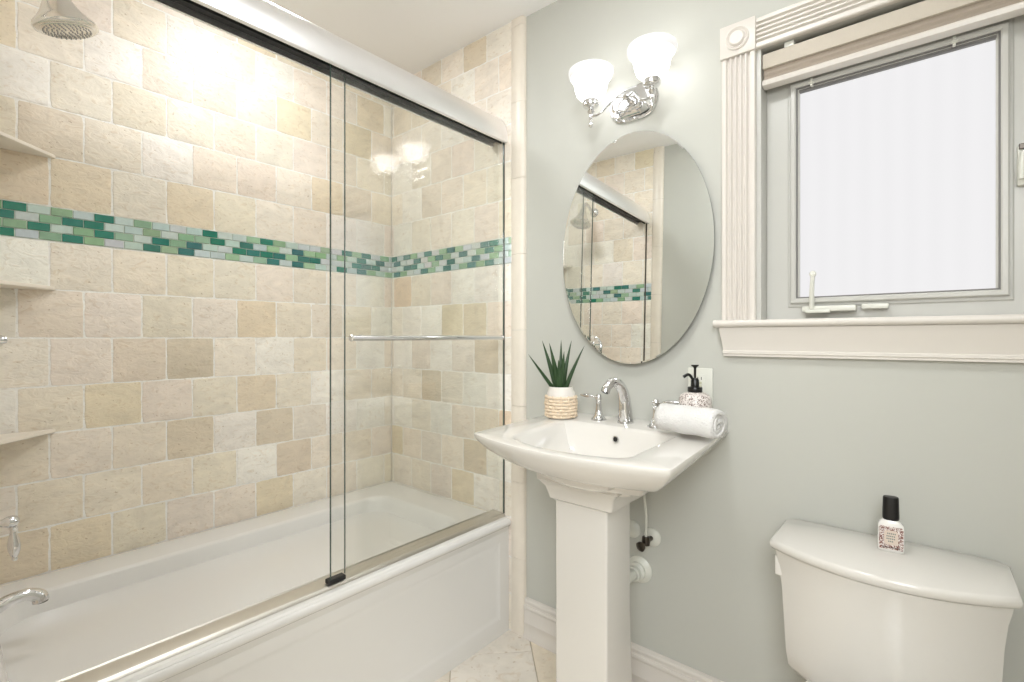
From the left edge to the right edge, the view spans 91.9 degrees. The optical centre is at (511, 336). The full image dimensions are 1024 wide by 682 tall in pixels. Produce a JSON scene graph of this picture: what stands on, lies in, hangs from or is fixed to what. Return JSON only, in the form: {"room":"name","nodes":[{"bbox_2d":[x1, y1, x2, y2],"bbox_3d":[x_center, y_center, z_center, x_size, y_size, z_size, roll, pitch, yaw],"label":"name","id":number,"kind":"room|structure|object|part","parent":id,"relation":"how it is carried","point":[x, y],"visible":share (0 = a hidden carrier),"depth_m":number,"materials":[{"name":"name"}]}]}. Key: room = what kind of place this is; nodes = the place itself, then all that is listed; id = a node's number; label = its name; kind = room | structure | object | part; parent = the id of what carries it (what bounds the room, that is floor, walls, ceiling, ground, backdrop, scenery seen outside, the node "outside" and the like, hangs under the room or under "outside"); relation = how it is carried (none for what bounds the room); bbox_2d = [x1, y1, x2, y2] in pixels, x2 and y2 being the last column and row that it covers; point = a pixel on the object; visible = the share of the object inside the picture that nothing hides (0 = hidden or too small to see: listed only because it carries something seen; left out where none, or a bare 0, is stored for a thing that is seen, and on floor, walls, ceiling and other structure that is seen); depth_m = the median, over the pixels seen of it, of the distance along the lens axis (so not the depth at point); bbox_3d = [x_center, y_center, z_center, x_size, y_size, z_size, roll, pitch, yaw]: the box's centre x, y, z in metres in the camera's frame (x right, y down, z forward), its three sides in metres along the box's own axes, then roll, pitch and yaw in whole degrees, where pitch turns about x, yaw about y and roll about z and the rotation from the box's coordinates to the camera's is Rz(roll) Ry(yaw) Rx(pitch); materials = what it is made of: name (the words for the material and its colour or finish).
{"room":"bathroom","nodes":[
{"label":"bathroom","id":0,"kind":"room"},
{"bbox_2d":[268,0,556,73],"bbox_3d":[-0.771,-1.320,0.428,2.770,0.080,3.760,0,0,40],"label":"ceiling","id":1,"kind":"structure","parent":0,"point":[411,35],"depth_m":2.00,"materials":[{"name":"paint"}]},
{"bbox_2d":[435,630,555,681],"bbox_3d":[-0.444,1.194,0.178,3.592,0.004,4.307,0,0,40],"label":"floor","id":2,"kind":"structure","parent":0,"point":[510,657],"depth_m":1.80,"materials":[{"name":"tile"}]},
{"bbox_2d":[0,482,510,681],"bbox_3d":[-0.785,0.963,1.696,0.798,0.459,1.480,0,0,40],"label":"bathtub","id":3,"kind":"object","parent":2,"relation":"on","point":[417,617],"visible":0.9,"depth_m":1.58,"materials":[{"name":"white ceramic"}]},
{"bbox_2d":[474,412,727,681],"bbox_3d":[0.243,0.735,1.431,0.647,0.915,0.592,0,0,40],"label":"pedestal sink","id":4,"kind":"object","parent":2,"relation":"on","point":[593,471],"visible":0.98,"depth_m":1.38,"materials":[{"name":"white ceramic"}]},
{"bbox_2d":[528,341,583,418],"bbox_3d":[0.151,0.143,1.686,0.161,0.266,0.116,0,0,-39],"label":"potted succulent","id":5,"kind":"object","parent":4,"relation":"on","point":[560,402],"visible":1,"depth_m":1.67,"materials":[{"name":"green plant"}]},
{"bbox_2d":[546,386,574,418],"bbox_3d":[0.168,0.223,1.700,0.101,0.107,0.101,0,0,40],"label":"pot","id":6,"kind":"object","parent":5,"relation":"on","point":[560,400],"depth_m":1.66,"materials":[{"name":"ceramic"}]},
{"bbox_2d":[474,412,727,496],"bbox_3d":[0.243,0.349,1.431,0.647,0.145,0.592,0,0,40],"label":"basin","id":7,"kind":"object","parent":4,"relation":"in","point":[581,455],"depth_m":1.30,"materials":[{"name":"white ceramic"}]},
{"bbox_2d":[580,378,677,427],"bbox_3d":[0.350,0.203,1.572,0.347,0.148,0.119,0,0,40],"label":"faucet","id":8,"kind":"object","parent":4,"relation":"on","point":[625,415],"visible":0.89,"depth_m":1.58,"materials":[{"name":"silver metal"}]},
{"bbox_3d":[0.258,0.200,1.685,0.062,0.014,0.014,0,0,40],"label":"lever","id":9,"kind":"part","parent":8,"relation":"part of","materials":[{"name":"silver metal"}]},
{"bbox_3d":[0.291,0.250,1.660,0.053,0.054,0.053,0,0,40],"label":"handle","id":10,"kind":"part","parent":8,"relation":"part of","materials":[{"name":"silver metal"}]},
{"bbox_3d":[0.334,0.203,1.588,0.124,0.148,0.053,0,0,-21],"label":"spout","id":11,"kind":"part","parent":8,"relation":"part of","materials":[{"name":"silver metal"}]},
{"bbox_3d":[0.443,0.250,1.526,0.053,0.054,0.053,0,0,40],"label":"handle","id":12,"kind":"part","parent":8,"relation":"part of","materials":[{"name":"silver metal"}]},
{"bbox_3d":[0.477,0.200,1.503,0.062,0.014,0.015,0,0,40],"label":"lever","id":13,"kind":"part","parent":8,"relation":"part of","materials":[{"name":"silver metal"}]},
{"bbox_2d":[654,403,727,437],"bbox_3d":[0.485,0.227,1.354,0.095,0.078,0.176,0,0,-41],"label":"rolled towel","id":14,"kind":"object","parent":4,"relation":"on","point":[683,419],"visible":1,"depth_m":1.31,"materials":[{"name":"white fabric"}]},
{"bbox_2d":[678,365,711,407],"bbox_3d":[0.537,0.179,1.454,0.093,0.196,0.093,0,0,40],"label":"soap dispenser","id":15,"kind":"object","parent":4,"relation":"on","point":[694,397],"visible":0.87,"depth_m":1.43,"materials":[{"name":"ceramic"}]},
{"bbox_3d":[0.537,0.104,1.454,0.021,0.046,0.021,0,0,40],"label":"pump stem","id":16,"kind":"part","parent":15,"relation":"part of","materials":[{"name":"black plastic"}]},
{"bbox_2d":[770,519,1022,681],"bbox_3d":[0.703,0.845,0.963,0.439,0.694,0.708,0,0,40],"label":"toilet","id":17,"kind":"object","parent":2,"relation":"on","point":[854,610],"visible":1,"depth_m":1.06,"materials":[{"name":"white ceramic"}]},
{"bbox_3d":[0.672,0.564,1.237,0.020,0.048,0.042,0,0,40],"label":"flush lever","id":18,"kind":"part","parent":17,"relation":"part of","materials":[{"name":"white ceramic"}]},
{"bbox_2d":[877,495,904,553],"bbox_3d":[0.884,0.435,1.155,0.050,0.126,0.030,0,0,35],"label":"spray bottle","id":19,"kind":"object","parent":17,"relation":"on","point":[890,535],"visible":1,"depth_m":1.15,"materials":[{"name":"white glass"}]},
{"bbox_3d":[0.846,0.510,1.131,0.439,0.025,0.266,0,0,40],"label":"tank lid","id":20,"kind":"part","parent":17,"relation":"part of","materials":[{"name":"white ceramic"}]},
{"bbox_2d":[526,0,1023,681],"bbox_3d":[0.371,-0.044,1.820,2.820,2.472,0.160,0,0,40],"label":"wall","id":21,"kind":"structure","parent":0,"point":[817,440],"depth_m":1.49,"materials":[{"name":"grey paint"}]},
{"bbox_2d":[56,0,507,681],"bbox_3d":[-0.528,-0.091,1.480,0.088,1.646,1.484,0,0,40],"label":"shower door frame","id":22,"kind":"object","parent":21,"relation":"attached to","point":[264,24],"visible":0.98,"depth_m":1.41,"materials":[{"name":"silver metal"}]},
{"bbox_2d":[325,64,503,584],"bbox_3d":[-0.275,-0.044,1.726,0.075,1.528,0.775,0,0,40],"label":"door","id":23,"kind":"structure","parent":22,"relation":"in","point":[336,578],"depth_m":1.50,"materials":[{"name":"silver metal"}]},
{"bbox_2d":[392,237,510,277],"bbox_3d":[-0.306,-0.353,2.264,0.799,0.111,0.005,0,0,40],"label":"trim","id":24,"kind":"structure","parent":21,"relation":"attached to","point":[486,253],"depth_m":2.22,"materials":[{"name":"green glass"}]},
{"bbox_2d":[392,22,511,629],"bbox_3d":[-0.306,-0.044,2.265,0.799,2.472,0.004,0,0,40],"label":"wall tile","id":25,"kind":"structure","parent":21,"relation":"attached to","point":[447,184],"depth_m":2.23,"materials":[{"name":"tile"}]},
{"bbox_2d":[511,16,525,635],"bbox_3d":[0.027,-0.044,1.991,0.063,2.471,0.022,0,0,40],"label":"trim","id":26,"kind":"structure","parent":21,"relation":"attached to","point":[518,25],"depth_m":1.98,"materials":[{"name":"beige stone"}]},
{"bbox_2d":[568,32,677,127],"bbox_3d":[0.357,-0.802,1.611,0.369,0.191,0.175,0,0,40],"label":"vanity light","id":27,"kind":"object","parent":21,"relation":"attached to","point":[650,54],"visible":1,"depth_m":1.62,"materials":[{"name":"white glass"}]},
{"bbox_3d":[0.266,-0.850,1.673,0.151,0.097,0.151,0,0,40],"label":"lamp shade","id":28,"kind":"part","parent":27,"relation":"part of","materials":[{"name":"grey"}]},
{"bbox_3d":[0.323,-0.770,1.658,0.120,0.065,0.035,0,0,3],"label":"arm","id":29,"kind":"part","parent":27,"relation":"part of","materials":[{"name":"silver metal"}]},
{"bbox_3d":[0.409,-0.770,1.585,0.035,0.065,0.120,0,0,-13],"label":"arm","id":30,"kind":"part","parent":27,"relation":"part of","materials":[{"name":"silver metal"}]},
{"bbox_3d":[0.433,-0.850,1.532,0.151,0.097,0.151,0,0,40],"label":"lamp shade","id":31,"kind":"part","parent":27,"relation":"part of","materials":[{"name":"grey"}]},
{"bbox_2d":[523,597,723,681],"bbox_3d":[0.682,1.115,1.438,1.652,0.155,0.022,0,0,40],"label":"baseboard","id":32,"kind":"structure","parent":21,"relation":"attached to","point":[647,665],"depth_m":1.65,"materials":[{"name":"white paint"}]},
{"bbox_2d":[630,520,640,537],"bbox_3d":[0.411,0.643,1.681,0.035,0.058,0.046,0,0,-6],"label":"supply valve","id":33,"kind":"object","parent":21,"relation":"attached to","point":[635,530],"visible":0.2,"depth_m":1.66,"materials":[{"name":"white plastic"}]},
{"bbox_2d":[563,131,714,363],"bbox_3d":[0.401,-0.299,1.662,0.539,0.778,0.010,0,-1,39],"label":"oval mirror","id":34,"kind":"object","parent":21,"relation":"attached to","point":[639,238],"visible":1,"depth_m":1.64,"materials":[{"name":"white mirror"}]},
{"bbox_2d":[630,555,651,582],"bbox_3d":[0.381,0.630,1.606,0.088,0.388,0.153,0,0,40],"label":"drain pipe","id":35,"kind":"object","parent":21,"relation":"attached to","point":[640,568],"visible":0.4,"depth_m":1.64,"materials":[{"name":"white plastic"}]},
{"bbox_2d":[636,495,660,551],"bbox_3d":[0.436,0.559,1.602,0.060,0.265,0.088,0,0,40],"label":"supply valve","id":36,"kind":"object","parent":21,"relation":"attached to","point":[651,537],"visible":0.86,"depth_m":1.59,"materials":[{"name":"white plastic"}]},
{"bbox_3d":[0.460,0.661,1.631,0.060,0.060,0.012,0,0,40],"label":"wall plate","id":37,"kind":"part","parent":36,"relation":"part of","materials":[{"name":"white plastic"}]},
{"bbox_2d":[688,368,712,406],"bbox_3d":[0.582,0.154,1.530,0.075,0.117,0.010,0,0,40],"label":"wall outlet","id":38,"kind":"object","parent":21,"relation":"attached to","point":[705,375],"visible":0.41,"depth_m":1.52,"materials":[{"name":"white plastic"}]},
{"bbox_2d":[696,374,704,392],"bbox_3d":[0.580,0.149,1.529,0.033,0.068,0.002,0,0,40],"label":"receptacle","id":39,"kind":"object","parent":38,"relation":"attached to","point":[701,377],"depth_m":1.52,"materials":[{"name":"white plastic"}]},
{"bbox_2d":[713,0,1023,362],"bbox_3d":[0.968,-0.430,1.278,0.812,0.973,0.198,0,0,40],"label":"window","id":40,"kind":"structure","parent":21,"relation":"in","point":[873,208],"depth_m":1.29,"materials":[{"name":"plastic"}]},
{"bbox_3d":[0.666,-0.435,1.454,0.093,0.779,0.019,0,0,40],"label":"casing","id":41,"kind":"part","parent":40,"relation":"part of","materials":[{"name":"white paint"}]},
{"bbox_3d":[0.826,-0.129,1.361,0.017,0.105,0.024,0,0,19],"label":"crank handle","id":42,"kind":"part","parent":40,"relation":"part of","materials":[{"name":"white plastic"}]},
{"bbox_3d":[0.937,-0.038,1.242,0.812,0.021,0.103,0,0,40],"label":"sill","id":43,"kind":"part","parent":40,"relation":"part of","materials":[{"name":"white paint"}]},
{"bbox_2d":[762,0,1023,89],"bbox_3d":[0.948,-0.772,1.256,0.566,0.106,0.042,0,0,40],"label":"window shade","id":44,"kind":"object","parent":40,"relation":"attached to","point":[926,21],"visible":1,"depth_m":1.25,"materials":[{"name":"beige fabric"}]},
{"bbox_3d":[0.999,-0.437,1.316,0.570,0.778,0.080,0,0,40],"label":"frame","id":45,"kind":"part","parent":40,"relation":"part of","materials":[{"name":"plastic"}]},
{"bbox_3d":[0.982,-0.409,1.293,0.411,0.593,0.004,0,0,40],"label":"pane","id":46,"kind":"part","parent":40,"relation":"part of","materials":[{"name":"glass"}]},
{"bbox_3d":[0.990,-0.408,1.302,0.462,0.649,0.074,0,0,40],"label":"sash","id":47,"kind":"part","parent":40,"relation":"part of","materials":[{"name":"plastic"}]},
{"bbox_3d":[1.150,-0.388,1.112,0.020,0.090,0.040,0,0,40],"label":"lock lever","id":48,"kind":"part","parent":40,"relation":"part of","materials":[{"name":"white plastic"}]},
{"bbox_3d":[-1.189,-0.044,1.971,0.140,2.472,1.620,0,0,40],"label":"wall","id":49,"kind":"structure","parent":0,"visible":0},
{"bbox_2d":[0,0,391,585],"bbox_3d":[-1.093,-0.044,1.956,0.004,2.472,1.488,0,0,40],"label":"wall tile","id":50,"kind":"structure","parent":49,"relation":"attached to","point":[182,396],"depth_m":1.80,"materials":[{"name":"tile"}]},
{"bbox_2d":[0,199,391,277],"bbox_3d":[-1.093,-0.353,1.956,0.005,0.111,1.488,0,0,40],"label":"trim","id":51,"kind":"structure","parent":49,"relation":"attached to","point":[17,219],"depth_m":1.78,"materials":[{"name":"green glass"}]},
{"bbox_3d":[-1.265,-0.044,1.128,0.799,2.472,0.004,0,0,40],"label":"wall tile","id":52,"kind":"structure","parent":0,"visible":0},
{"bbox_2d":[0,335,7,346],"bbox_3d":[-1.253,0.007,1.174,0.164,0.164,0.081,0,0,40],"label":"shower valve","id":53,"kind":"object","parent":52,"relation":"attached to","point":[3,339],"visible":1,"depth_m":1.19,"materials":[{"name":"silver metal"}]},
{"bbox_2d":[0,515,20,560],"bbox_3d":[-1.246,0.483,1.183,0.068,0.131,0.104,0,0,40],"label":"handle","id":54,"kind":"object","parent":52,"relation":"attached to","point":[11,522],"visible":1,"depth_m":1.21,"materials":[{"name":"silver metal"}]},
{"bbox_3d":[-1.232,0.451,1.200,0.029,0.029,0.057,0,0,40],"label":"stem","id":55,"kind":"part","parent":54,"relation":"part of","materials":[{"name":"silver metal"}]},
{"bbox_3d":[-1.220,0.506,1.213,0.025,0.086,0.025,0,0,40],"label":"lever","id":56,"kind":"part","parent":54,"relation":"part of","materials":[{"name":"silver metal"}]},
{"bbox_2d":[0,588,48,612],"bbox_3d":[-1.230,0.665,1.202,0.072,0.081,0.158,0,0,40],"label":"tub spout","id":57,"kind":"object","parent":52,"relation":"attached to","point":[36,595],"visible":1,"depth_m":1.22,"materials":[{"name":"silver metal"}]},
{"bbox_2d":[0,131,55,158],"bbox_3d":[-1.418,-0.564,1.401,0.215,0.013,0.215,0,0,40],"label":"corner shelf","id":58,"kind":"object","parent":52,"relation":"attached to","point":[8,142],"visible":1,"depth_m":1.46,"materials":[{"name":"beige stone"}]},
{"bbox_2d":[0,429,55,444],"bbox_3d":[-1.418,0.293,1.401,0.215,0.013,0.215,0,0,40],"label":"corner shelf","id":59,"kind":"object","parent":52,"relation":"attached to","point":[10,437],"visible":1,"depth_m":1.46,"materials":[{"name":"beige stone"}]},
{"bbox_2d":[0,280,55,290],"bbox_3d":[-1.418,-0.151,1.401,0.215,0.013,0.215,0,0,40],"label":"corner shelf","id":60,"kind":"object","parent":52,"relation":"attached to","point":[3,284],"visible":1,"depth_m":1.45,"materials":[{"name":"beige stone"}]},
{"bbox_2d":[31,0,98,39],"bbox_3d":[-1.198,-0.873,1.240,0.138,0.189,0.254,0,0,40],"label":"shower","id":61,"kind":"object","parent":52,"relation":"attached to","point":[62,19],"visible":1,"depth_m":1.25,"materials":[{"name":"silver metal"}]}
]}

